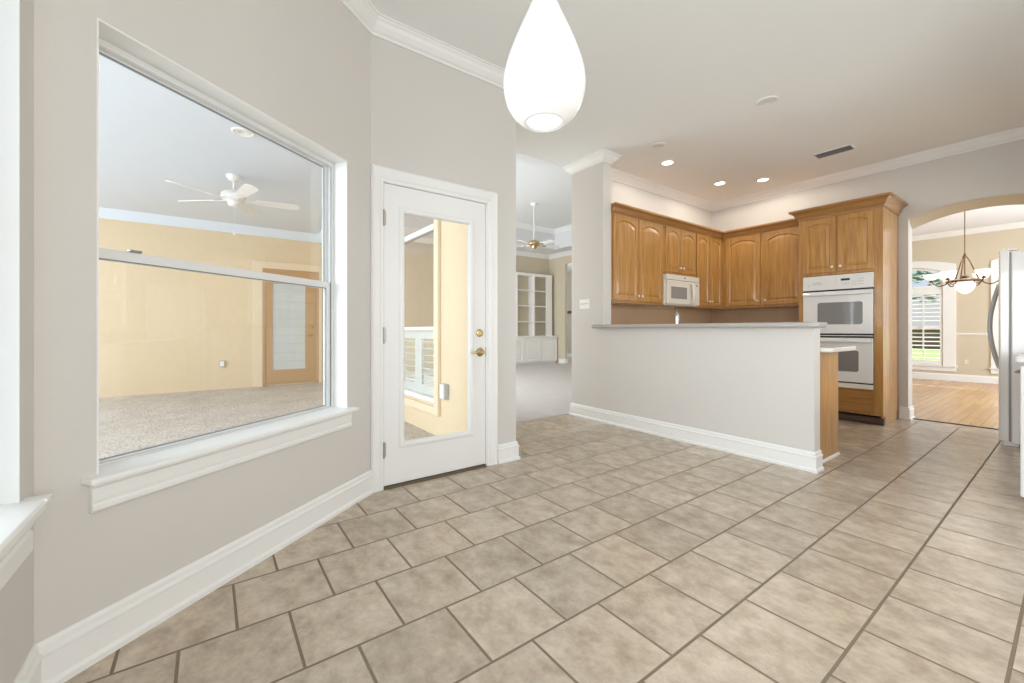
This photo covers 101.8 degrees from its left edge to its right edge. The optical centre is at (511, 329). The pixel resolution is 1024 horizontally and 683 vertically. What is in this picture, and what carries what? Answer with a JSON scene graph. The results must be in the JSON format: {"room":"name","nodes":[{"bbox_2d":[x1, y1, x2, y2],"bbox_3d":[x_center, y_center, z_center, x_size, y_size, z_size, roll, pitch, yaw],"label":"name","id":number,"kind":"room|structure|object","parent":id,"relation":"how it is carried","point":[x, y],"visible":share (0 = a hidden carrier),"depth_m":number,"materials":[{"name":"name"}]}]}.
{"room":"breakfast nook","nodes":[
{"label":"breakfast nook","id":0,"kind":"room"},
{"bbox_2d":[0,0,33,682],"bbox_3d":[-0.032,-0.460,-0.772,0.140,3.120,4.790,0,0,-36],"label":"wall","id":1,"kind":"structure","parent":0,"point":[17,595],"depth_m":1.14,"materials":[{"name":"grey paint"}]},
{"bbox_2d":[0,0,52,589],"bbox_3d":[-0.872,-0.267,0.426,0.192,1.745,1.725,0,0,-36],"label":"window","id":2,"kind":"structure","parent":1,"relation":"in","point":[17,518],"depth_m":1.10,"materials":[{"name":"white paint"}]},
{"bbox_2d":[34,0,370,643],"bbox_3d":[-1.225,-0.460,1.978,0.150,3.120,1.572,0,0,17],"label":"wall","id":3,"kind":"structure","parent":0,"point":[305,65],"depth_m":1.47,"materials":[{"name":"grey paint"}]},
{"bbox_2d":[13,470,372,682],"bbox_3d":[-1.094,0.987,1.449,0.628,0.147,2.479,0,0,-6],"label":"baseboard","id":4,"kind":"structure","parent":3,"relation":"attached to","point":[68,652],"depth_m":1.54,"materials":[{"name":"white paint"}]},
{"bbox_2d":[81,18,358,513],"bbox_3d":[-1.211,-0.211,1.936,0.202,1.596,1.288,0,0,17],"label":"window","id":5,"kind":"structure","parent":3,"relation":"attached to","point":[128,476],"depth_m":1.85,"materials":[{"name":"white paint"}]},
{"bbox_2d":[99,218,321,397],"bbox_3d":[-6.127,-0.465,7.135,5.300,3.150,0.150,0,0,-36],"label":"wall","id":6,"kind":"structure","parent":0,"point":[162,330],"depth_m":7.28,"materials":[{"name":"beige paint"}]},
{"bbox_2d":[99,207,321,242],"bbox_3d":[-4.066,-1.865,4.647,4.900,0.150,6.300,0,0,-36],"label":"trim","id":7,"kind":"structure","parent":6,"relation":"attached to","point":[106,213],"depth_m":7.42,"materials":[{"name":"white paint"}]},
{"bbox_2d":[219,360,224,366],"bbox_3d":[-5.306,0.630,7.608,0.080,0.120,0.052,0,0,-36],"label":"outlet box","id":8,"kind":"object","parent":6,"relation":"attached to","point":[221,363],"visible":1,"depth_m":7.59,"materials":[{"name":"grey plastic"}]},
{"bbox_2d":[253,260,321,386],"bbox_3d":[-4.418,-0.110,8.237,1.220,2.420,0.081,0,0,-36],"label":"door","id":9,"kind":"structure","parent":6,"relation":"in","point":[264,295],"depth_m":8.23,"materials":[{"name":"beige wood"}]},
{"bbox_2d":[273,284,304,369],"bbox_3d":[-4.431,-0.051,8.272,0.580,1.684,0.005,0,0,-36],"label":"blind","id":10,"kind":"object","parent":9,"relation":"attached to","point":[291,341],"depth_m":8.26,"materials":[{"name":"white fabric"}]},
{"bbox_2d":[99,55,321,233],"bbox_3d":[-3.648,-1.990,3.776,5.350,0.100,8.400,0,0,-36],"label":"ceiling","id":11,"kind":"structure","parent":0,"point":[150,134],"depth_m":4.86,"materials":[{"name":"white paint"}]},
{"bbox_2d":[165,174,299,234],"bbox_3d":[-3.470,-1.560,5.266,1.388,0.760,1.409,0,0,-36],"label":"ceiling fan","id":12,"kind":"object","parent":11,"relation":"hanging from","point":[234,198],"visible":1,"depth_m":5.22,"materials":[{"name":"white"}]},
{"bbox_2d":[231,127,254,136],"bbox_3d":[-2.644,-1.935,4.087,0.200,0.009,0.200,0,0,-36],"label":"recessed light","id":13,"kind":"object","parent":11,"relation":"in","point":[243,132],"visible":0.98,"depth_m":4.08,"materials":[{"name":"white paint"}]},
{"bbox_2d":[99,383,435,458],"bbox_3d":[-3.648,1.161,3.776,5.350,0.120,8.400,0,0,-36],"label":"floor","id":14,"kind":"structure","parent":0,"point":[126,423],"depth_m":5.57,"materials":[{"name":"beige carpet"}]},
{"bbox_2d":[322,221,467,434],"bbox_3d":[-1.992,-0.664,6.071,0.130,3.550,6.440,0,0,-36],"label":"wall","id":15,"kind":"structure","parent":0,"point":[453,418],"depth_m":4.01,"materials":[{"name":"beige paint"}]},
{"bbox_2d":[404,219,440,415],"bbox_3d":[-1.300,-0.440,5.078,0.156,2.640,2.080,0,0,-36],"label":"window","id":16,"kind":"structure","parent":15,"relation":"in","point":[418,384],"depth_m":4.53,"materials":[{"name":"beige wood"}]},
{"bbox_2d":[404,331,417,390],"bbox_3d":[-1.254,0.368,5.115,0.027,0.705,0.555,0,0,-36],"label":"shutter","id":17,"kind":"object","parent":16,"relation":"attached to","point":[410,384],"depth_m":5.02,"materials":[{"name":"white paint"}]},
{"bbox_2d":[418,331,433,394],"bbox_3d":[-0.924,0.368,4.662,0.027,0.705,0.555,0,0,-36],"label":"shutter","id":18,"kind":"object","parent":16,"relation":"attached to","point":[422,335],"depth_m":4.80,"materials":[{"name":"white paint"}]},
{"bbox_2d":[440,383,448,399],"bbox_3d":[-0.668,0.611,4.091,0.062,0.150,0.100,0,0,-36],"label":"outlet box","id":19,"kind":"object","parent":15,"relation":"attached to","point":[444,388],"visible":1,"depth_m":4.05,"materials":[{"name":"grey plastic"}]},
{"bbox_2d":[371,35,515,444],"bbox_3d":[-0.482,-0.460,3.107,1.180,3.120,0.130,0,0,-36],"label":"wall","id":20,"kind":"structure","parent":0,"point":[430,118],"depth_m":3.09,"materials":[{"name":"grey paint"}]},
{"bbox_2d":[339,0,504,89],"bbox_3d":[-0.640,-1.970,1.464,1.474,0.100,4.181,0,0,2],"label":"trim","id":21,"kind":"structure","parent":20,"relation":"attached to","point":[381,26],"depth_m":2.87,"materials":[{"name":"white paint"}]},
{"bbox_2d":[371,164,497,492],"bbox_3d":[-0.542,0.007,3.031,0.991,2.166,0.202,0,0,-36],"label":"door","id":22,"kind":"structure","parent":20,"relation":"attached to","point":[396,462],"depth_m":2.91,"materials":[{"name":"white paint"}]},
{"bbox_2d":[498,441,519,463],"bbox_3d":[-0.059,0.987,3.393,0.212,0.147,0.146,0,0,-36],"label":"baseboard","id":23,"kind":"structure","parent":20,"relation":"attached to","point":[507,452],"depth_m":3.34,"materials":[{"name":"white paint"}]},
{"bbox_2d":[404,242,548,369],"bbox_3d":[-1.626,-0.740,11.528,6.890,3.600,0.150,0,0,-36],"label":"wall","id":24,"kind":"structure","parent":0,"point":[418,257],"depth_m":10.89,"materials":[{"name":"beige paint"}]},
{"bbox_2d":[404,235,571,258],"bbox_3d":[-1.052,-2.329,10.741,6.890,0.120,1.800,0,0,-36],"label":"trim","id":25,"kind":"structure","parent":24,"relation":"attached to","point":[422,239],"depth_m":12.83,"materials":[{"name":"white paint"}]},
{"bbox_2d":[404,152,571,254],"bbox_3d":[0.362,-2.599,9.012,7.400,0.920,6.660,0,0,-36],"label":"ceiling","id":26,"kind":"structure","parent":0,"point":[546,184],"depth_m":9.83,"materials":[{"name":"white paint"}]},
{"bbox_2d":[518,203,558,250],"bbox_3d":[0.553,-2.425,9.750,1.263,1.070,1.227,0,0,-36],"label":"ceiling fan","id":27,"kind":"object","parent":26,"relation":"hanging from","point":[534,243],"visible":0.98,"depth_m":9.72,"materials":[{"name":"white metal"}]},
{"bbox_2d":[516,222,571,233],"bbox_3d":[0.424,-2.900,8.970,5.450,0.120,4.600,0,0,-36],"label":"trim","id":28,"kind":"structure","parent":26,"relation":"attached to","point":[518,224],"depth_m":11.96,"materials":[{"name":"white paint"}]},
{"bbox_2d":[64,363,1023,682],"bbox_3d":[2.740,1.117,6.513,13.100,0.126,13.300,0,0,-36],"label":"floor","id":29,"kind":"structure","parent":0,"point":[601,553],"depth_m":1.81,"materials":[{"name":"tile"}]},
{"bbox_2d":[516,272,558,364],"bbox_3d":[-0.017,-0.325,12.305,3.375,2.770,0.450,0,0,-36],"label":"bookcase","id":30,"kind":"object","parent":29,"relation":"on","point":[535,342],"visible":0.43,"depth_m":12.84,"materials":[{"name":"white paint"}]},
{"bbox_2d":[516,336,558,337],"bbox_3d":[-0.007,0.220,12.312,3.350,0.042,0.450,0,0,-36],"label":"countertop","id":31,"kind":"structure","parent":30,"relation":"on","point":[516,336],"depth_m":12.49,"materials":[{"name":"white"}]},
{"bbox_2d":[820,352,839,462],"bbox_3d":[1.965,0.618,4.176,0.565,0.885,2.014,0,0,-36],"label":"base cabinet","id":32,"kind":"object","parent":29,"relation":"on","point":[828,361],"visible":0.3,"depth_m":3.40,"materials":[{"name":"brown wood"}]},
{"bbox_2d":[820,345,855,352],"bbox_3d":[2.010,0.157,4.143,0.621,0.036,2.120,0,0,-36],"label":"countertop","id":33,"kind":"structure","parent":32,"relation":"on","point":[823,348],"depth_m":3.24,"materials":[{"name":"stone"}]},
{"bbox_2d":[675,309,678,323],"bbox_3d":[1.761,-0.041,4.427,0.108,0.358,0.156,0,0,-9],"label":"faucet","id":34,"kind":"object","parent":33,"relation":"on","point":[676,310],"visible":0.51,"depth_m":4.39,"materials":[{"name":"silver metal"}]},
{"bbox_2d":[788,192,907,425],"bbox_3d":[4.063,-0.207,5.056,0.729,2.535,0.978,0,0,-36],"label":"tall cabinet","id":35,"kind":"object","parent":29,"relation":"on","point":[859,235],"visible":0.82,"depth_m":4.75,"materials":[{"name":"brown wood"}]},
{"bbox_2d":[803,272,873,389],"bbox_3d":[4.038,0.015,5.056,0.638,1.318,0.682,0,0,-36],"label":"double oven","id":36,"kind":"object","parent":35,"relation":"in","point":[845,302],"visible":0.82,"depth_m":4.80,"materials":[{"name":"white metal"}]},
{"bbox_2d":[913,418,998,429],"bbox_3d":[5.078,1.056,4.494,0.040,0.008,1.123,0,0,-36],"label":"threshold","id":37,"kind":"object","parent":29,"relation":"on","point":[913,418],"visible":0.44,"depth_m":4.63,"materials":[{"name":"brown"}]},
{"bbox_2d":[987,248,1023,446],"bbox_3d":[4.978,0.161,3.756,0.770,1.800,0.898,0,0,-36],"label":"refrigerator","id":38,"kind":"object","parent":29,"relation":"on","point":[1010,288],"visible":1,"depth_m":3.77,"materials":[{"name":"stainless steel"},{"name":"grey plastic"}]},
{"bbox_2d":[1014,353,1023,496],"bbox_3d":[3.958,0.607,2.779,1.930,0.897,0.661,0,0,-36],"label":"base cabinet","id":39,"kind":"object","parent":29,"relation":"on","point":[1019,358],"visible":1,"depth_m":2.47,"materials":[{"name":"white wood"}]},
{"bbox_2d":[1014,353,1023,362],"bbox_3d":[3.959,0.178,2.777,1.930,0.040,0.655,0,0,-36],"label":"countertop","id":40,"kind":"structure","parent":39,"relation":"on","point":[1019,358],"depth_m":2.46,"materials":[{"name":"laminate"}]},
{"bbox_2d":[549,255,571,362],"bbox_3d":[3.083,-0.690,11.001,0.100,3.500,6.550,0,0,-36],"label":"wall","id":41,"kind":"structure","parent":0,"point":[557,266],"depth_m":13.06,"materials":[{"name":"beige paint"}]},
{"bbox_2d":[559,359,567,362],"bbox_3d":[1.603,0.991,13.015,0.120,0.140,0.290,0,0,-36],"label":"baseboard","id":42,"kind":"structure","parent":41,"relation":"attached to","point":[560,360],"depth_m":12.92,"materials":[{"name":"white paint"}]},
{"bbox_2d":[567,271,571,352],"bbox_3d":[2.909,-0.590,15.111,0.100,3.300,7.000,0,0,-36],"label":"wall","id":43,"kind":"structure","parent":0,"point":[569,273],"depth_m":15.99,"materials":[{"name":"beige paint"}]},
{"bbox_2d":[567,263,571,270],"bbox_3d":[2.109,-2.289,14.528,2.480,0.100,7.400,0,0,-36],"label":"ceiling","id":44,"kind":"structure","parent":0,"point":[569,266],"depth_m":15.04,"materials":[{"name":"white paint"}]},
{"bbox_2d":[572,162,610,408],"bbox_3d":[0.947,-0.479,5.000,0.140,3.080,0.507,0,0,-36],"label":"wall column","id":45,"kind":"structure","parent":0,"point":[591,186],"depth_m":4.91,"materials":[{"name":"grey paint"}]},
{"bbox_2d":[580,299,589,308],"bbox_3d":[0.868,-0.303,4.976,0.016,0.116,0.166,0,0,-36],"label":"switch plate","id":46,"kind":"object","parent":45,"relation":"attached to","point":[584,303],"visible":1,"depth_m":4.97,"materials":[{"name":"white plastic"}]},
{"bbox_2d":[611,180,711,307],"bbox_3d":[2.058,-0.740,6.014,2.850,3.600,0.177,0,0,-36],"label":"wall","id":47,"kind":"structure","parent":0,"point":[621,193],"depth_m":5.93,"materials":[{"name":"grey paint"}]},
{"bbox_2d":[611,202,667,306],"bbox_3d":[1.490,-0.888,5.242,1.018,1.153,0.398,0,0,-36],"label":"upper cabinet","id":48,"kind":"object","parent":47,"relation":"attached to","point":[636,233],"visible":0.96,"depth_m":5.08,"materials":[{"name":"brown wood"}]},
{"bbox_2d":[663,216,699,277],"bbox_3d":[2.210,-1.097,5.767,0.765,0.735,0.398,0,0,-36],"label":"upper cabinet","id":49,"kind":"object","parent":47,"relation":"attached to","point":[679,236],"visible":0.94,"depth_m":5.62,"materials":[{"name":"brown wood"}]},
{"bbox_2d":[654,274,698,307],"bbox_3d":[2.226,-0.522,5.737,0.775,0.402,0.449,0,0,-36],"label":"microwave","id":50,"kind":"object","parent":49,"relation":"attached to","point":[678,290],"visible":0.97,"depth_m":5.58,"materials":[{"name":"beige plastic"}]},
{"bbox_2d":[678,225,723,309],"bbox_3d":[2.817,-0.888,6.208,0.735,1.153,0.398,0,0,-36],"label":"upper cabinet","id":51,"kind":"object","parent":47,"relation":"attached to","point":[708,240],"visible":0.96,"depth_m":6.07,"materials":[{"name":"brown wood"}]},
{"bbox_2d":[611,305,798,323],"bbox_3d":[2.544,-0.075,5.355,2.840,0.472,1.460,0,0,-36],"label":"backsplash","id":52,"kind":"structure","parent":47,"relation":"attached to","point":[619,314],"depth_m":6.06,"materials":[{"name":"beige tile"}]},
{"bbox_2d":[369,0,1023,235],"bbox_3d":[4.466,-2.079,4.059,13.200,0.120,7.300,0,0,-36],"label":"ceiling","id":53,"kind":"structure","parent":0,"point":[887,79],"depth_m":3.37,"materials":[{"name":"white paint"}]},
{"bbox_2d":[503,0,585,132],"bbox_3d":[0.108,-1.356,1.398,0.275,1.328,0.275,0,0,-36],"label":"pendant lamp","id":54,"kind":"object","parent":53,"relation":"hanging from","point":[544,82],"visible":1,"depth_m":1.30,"materials":[{"name":"white glass"}]},
{"bbox_2d":[650,142,665,149],"bbox_3d":[1.605,-2.015,4.572,0.170,0.009,0.170,0,0,-36],"label":"recessed light","id":55,"kind":"object","parent":53,"relation":"in","point":[659,145],"visible":1,"depth_m":4.56,"materials":[{"name":"white paint"}]},
{"bbox_2d":[660,160,674,165],"bbox_3d":[1.883,-2.015,5.034,0.170,0.009,0.170,0,0,-36],"label":"recessed light","id":56,"kind":"object","parent":53,"relation":"in","point":[666,162],"visible":1,"depth_m":5.02,"materials":[{"name":"white paint"}]},
{"bbox_2d":[713,181,726,185],"bbox_3d":[2.869,-2.015,5.741,0.170,0.009,0.170,0,0,-36],"label":"recessed light","id":57,"kind":"object","parent":53,"relation":"in","point":[718,183],"visible":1,"depth_m":5.75,"materials":[{"name":"white paint"}]},
{"bbox_2d":[756,177,769,181],"bbox_3d":[3.386,-2.015,5.610,0.170,0.009,0.170,0,0,-36],"label":"recessed light","id":58,"kind":"object","parent":53,"relation":"in","point":[765,179],"visible":1,"depth_m":5.59,"materials":[{"name":"white paint"}]},
{"bbox_2d":[754,96,779,107],"bbox_3d":[2.261,-2.015,3.689,0.190,0.009,0.190,0,0,-36],"label":"recessed light","id":59,"kind":"object","parent":53,"relation":"in","point":[768,101],"visible":1,"depth_m":3.68,"materials":[{"name":"white paint"}]},
{"bbox_2d":[812,144,856,159],"bbox_3d":[3.655,-2.014,4.723,0.196,0.011,0.370,0,0,-36],"label":"ceiling vent","id":60,"kind":"object","parent":53,"relation":"in","point":[849,147],"visible":1,"depth_m":4.71,"materials":[{"name":"grey metal"}]},
{"bbox_2d":[923,211,998,293],"bbox_3d":[7.042,-1.284,6.467,0.878,1.470,0.924,0,0,-36],"label":"chandelier","id":61,"kind":"object","parent":53,"relation":"hanging from","point":[964,284],"visible":0.8,"depth_m":6.41,"materials":[{"name":"white glass"}]},
{"bbox_2d":[603,327,819,451],"bbox_3d":[1.690,0.522,3.957,0.112,1.076,2.055,0,0,-36],"label":"wall","id":62,"kind":"structure","parent":0,"point":[762,384],"depth_m":3.64,"materials":[{"name":"grey paint"}]},
{"bbox_2d":[569,403,823,473],"bbox_3d":[1.534,0.987,4.156,0.146,0.147,2.614,0,0,-36],"label":"baseboard","id":63,"kind":"structure","parent":62,"relation":"attached to","point":[809,461],"depth_m":3.70,"materials":[{"name":"white paint"}]},
{"bbox_2d":[592,322,827,327],"bbox_3d":[1.667,-0.035,3.983,0.255,0.039,2.205,0,0,-36],"label":"bar","id":64,"kind":"object","parent":62,"relation":"on","point":[770,324],"visible":0.98,"depth_m":3.59,"materials":[{"name":"grey laminate"}]},
{"bbox_2d":[712,139,1023,418],"bbox_3d":[4.876,-0.479,4.728,0.190,3.080,5.700,0,0,-36],"label":"wall","id":65,"kind":"structure","parent":0,"point":[997,170],"depth_m":4.89,"materials":[{"name":"grey paint"}]},
{"bbox_2d":[707,218,798,309],"bbox_3d":[3.529,-0.888,6.073,0.398,1.153,1.452,0,0,-36],"label":"upper cabinet","id":66,"kind":"object","parent":65,"relation":"attached to","point":[760,263],"visible":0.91,"depth_m":5.87,"materials":[{"name":"brown wood"}]},
{"bbox_2d":[562,126,1023,211],"bbox_3d":[3.283,-1.970,4.140,3.078,0.100,4.825,0,0,-36],"label":"trim","id":67,"kind":"structure","parent":65,"relation":"attached to","point":[603,155],"depth_m":5.16,"materials":[{"name":"white paint"}]},
{"bbox_2d":[899,406,914,419],"bbox_3d":[4.701,0.987,4.946,0.216,0.147,0.101,0,0,-36],"label":"baseboard","id":68,"kind":"structure","parent":65,"relation":"attached to","point":[905,413],"depth_m":4.90,"materials":[{"name":"white paint"}]},
{"bbox_2d":[908,194,1023,228],"bbox_3d":[5.061,-1.296,4.483,0.176,0.195,1.125,0,0,-36],"label":"lining","id":69,"kind":"object","parent":65,"relation":"attached to","point":[1015,199],"visible":1,"depth_m":4.57,"materials":[{"name":"beige paint"}]},
{"bbox_2d":[912,228,1023,376],"bbox_3d":[9.405,-0.479,8.276,0.150,3.080,6.100,0,0,-36],"label":"wall","id":70,"kind":"structure","parent":0,"point":[972,308],"depth_m":8.36,"materials":[{"name":"beige paint"}]},
{"bbox_2d":[912,261,987,371],"bbox_3d":[9.693,-0.303,7.787,0.160,2.347,4.970,0,0,-36],"label":"window","id":71,"kind":"structure","parent":70,"relation":"in","point":[947,327],"depth_m":8.71,"materials":[{"name":"white paint"}]},
{"bbox_2d":[912,290,942,364],"bbox_3d":[8.843,-0.039,8.928,0.026,1.571,0.560,0,0,-36],"label":"shutter","id":72,"kind":"object","parent":71,"relation":"attached to","point":[914,292],"depth_m":8.86,"materials":[{"name":"white paint"}]},
{"bbox_2d":[912,372,998,383],"bbox_3d":[9.336,0.991,8.226,0.020,0.140,6.100,0,0,-36],"label":"baseboard","id":73,"kind":"structure","parent":70,"relation":"attached to","point":[920,375],"depth_m":8.52,"materials":[{"name":"white paint"}]},
{"bbox_2d":[963,359,968,364],"bbox_3d":[9.200,0.660,8.423,0.009,0.120,0.080,0,0,-36],"label":"wall outlet","id":74,"kind":"object","parent":70,"relation":"attached to","point":[965,361],"visible":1,"depth_m":8.42,"materials":[{"name":"beige plastic"}]},
{"bbox_2d":[912,221,1023,240],"bbox_3d":[9.309,-1.970,8.206,0.088,0.100,6.100,0,0,-36],"label":"trim","id":75,"kind":"structure","parent":70,"relation":"attached to","point":[1015,225],"depth_m":8.34,"materials":[{"name":"white paint"}]},
{"bbox_2d":[989,258,998,373],"bbox_3d":[9.861,-0.303,7.557,0.160,2.347,1.560,0,0,-36],"label":"window","id":76,"kind":"structure","parent":70,"relation":"in","point":[994,263],"depth_m":8.09,"materials":[{"name":"white paint"}]},
{"label":"outside","id":77,"kind":"structure","parent":0,"visible":0},
{"bbox_2d":[912,348,939,360],"bbox_3d":[35.612,1.486,38.322,77.300,0.150,100.000,0,0,-36],"label":"lawn","id":78,"kind":"structure","parent":77,"point":[913,351],"depth_m":22.92,"materials":[{"name":"green plant"}]},
{"bbox_2d":[912,296,939,348],"bbox_3d":[31.444,-0.635,38.559,9.600,4.092,22.000,0,0,-24],"label":"house","id":79,"kind":"structure","parent":78,"relation":"on","point":[926,323],"depth_m":31.09,"materials":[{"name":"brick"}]},
{"bbox_2d":[912,271,939,302],"bbox_3d":[16.447,-1.171,19.949,7.495,7.685,11.034,0,0,-36],"label":"shade tree","id":80,"kind":"object","parent":78,"relation":"on","point":[918,273],"visible":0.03,"depth_m":18.22,"materials":[{"name":"green plant"}]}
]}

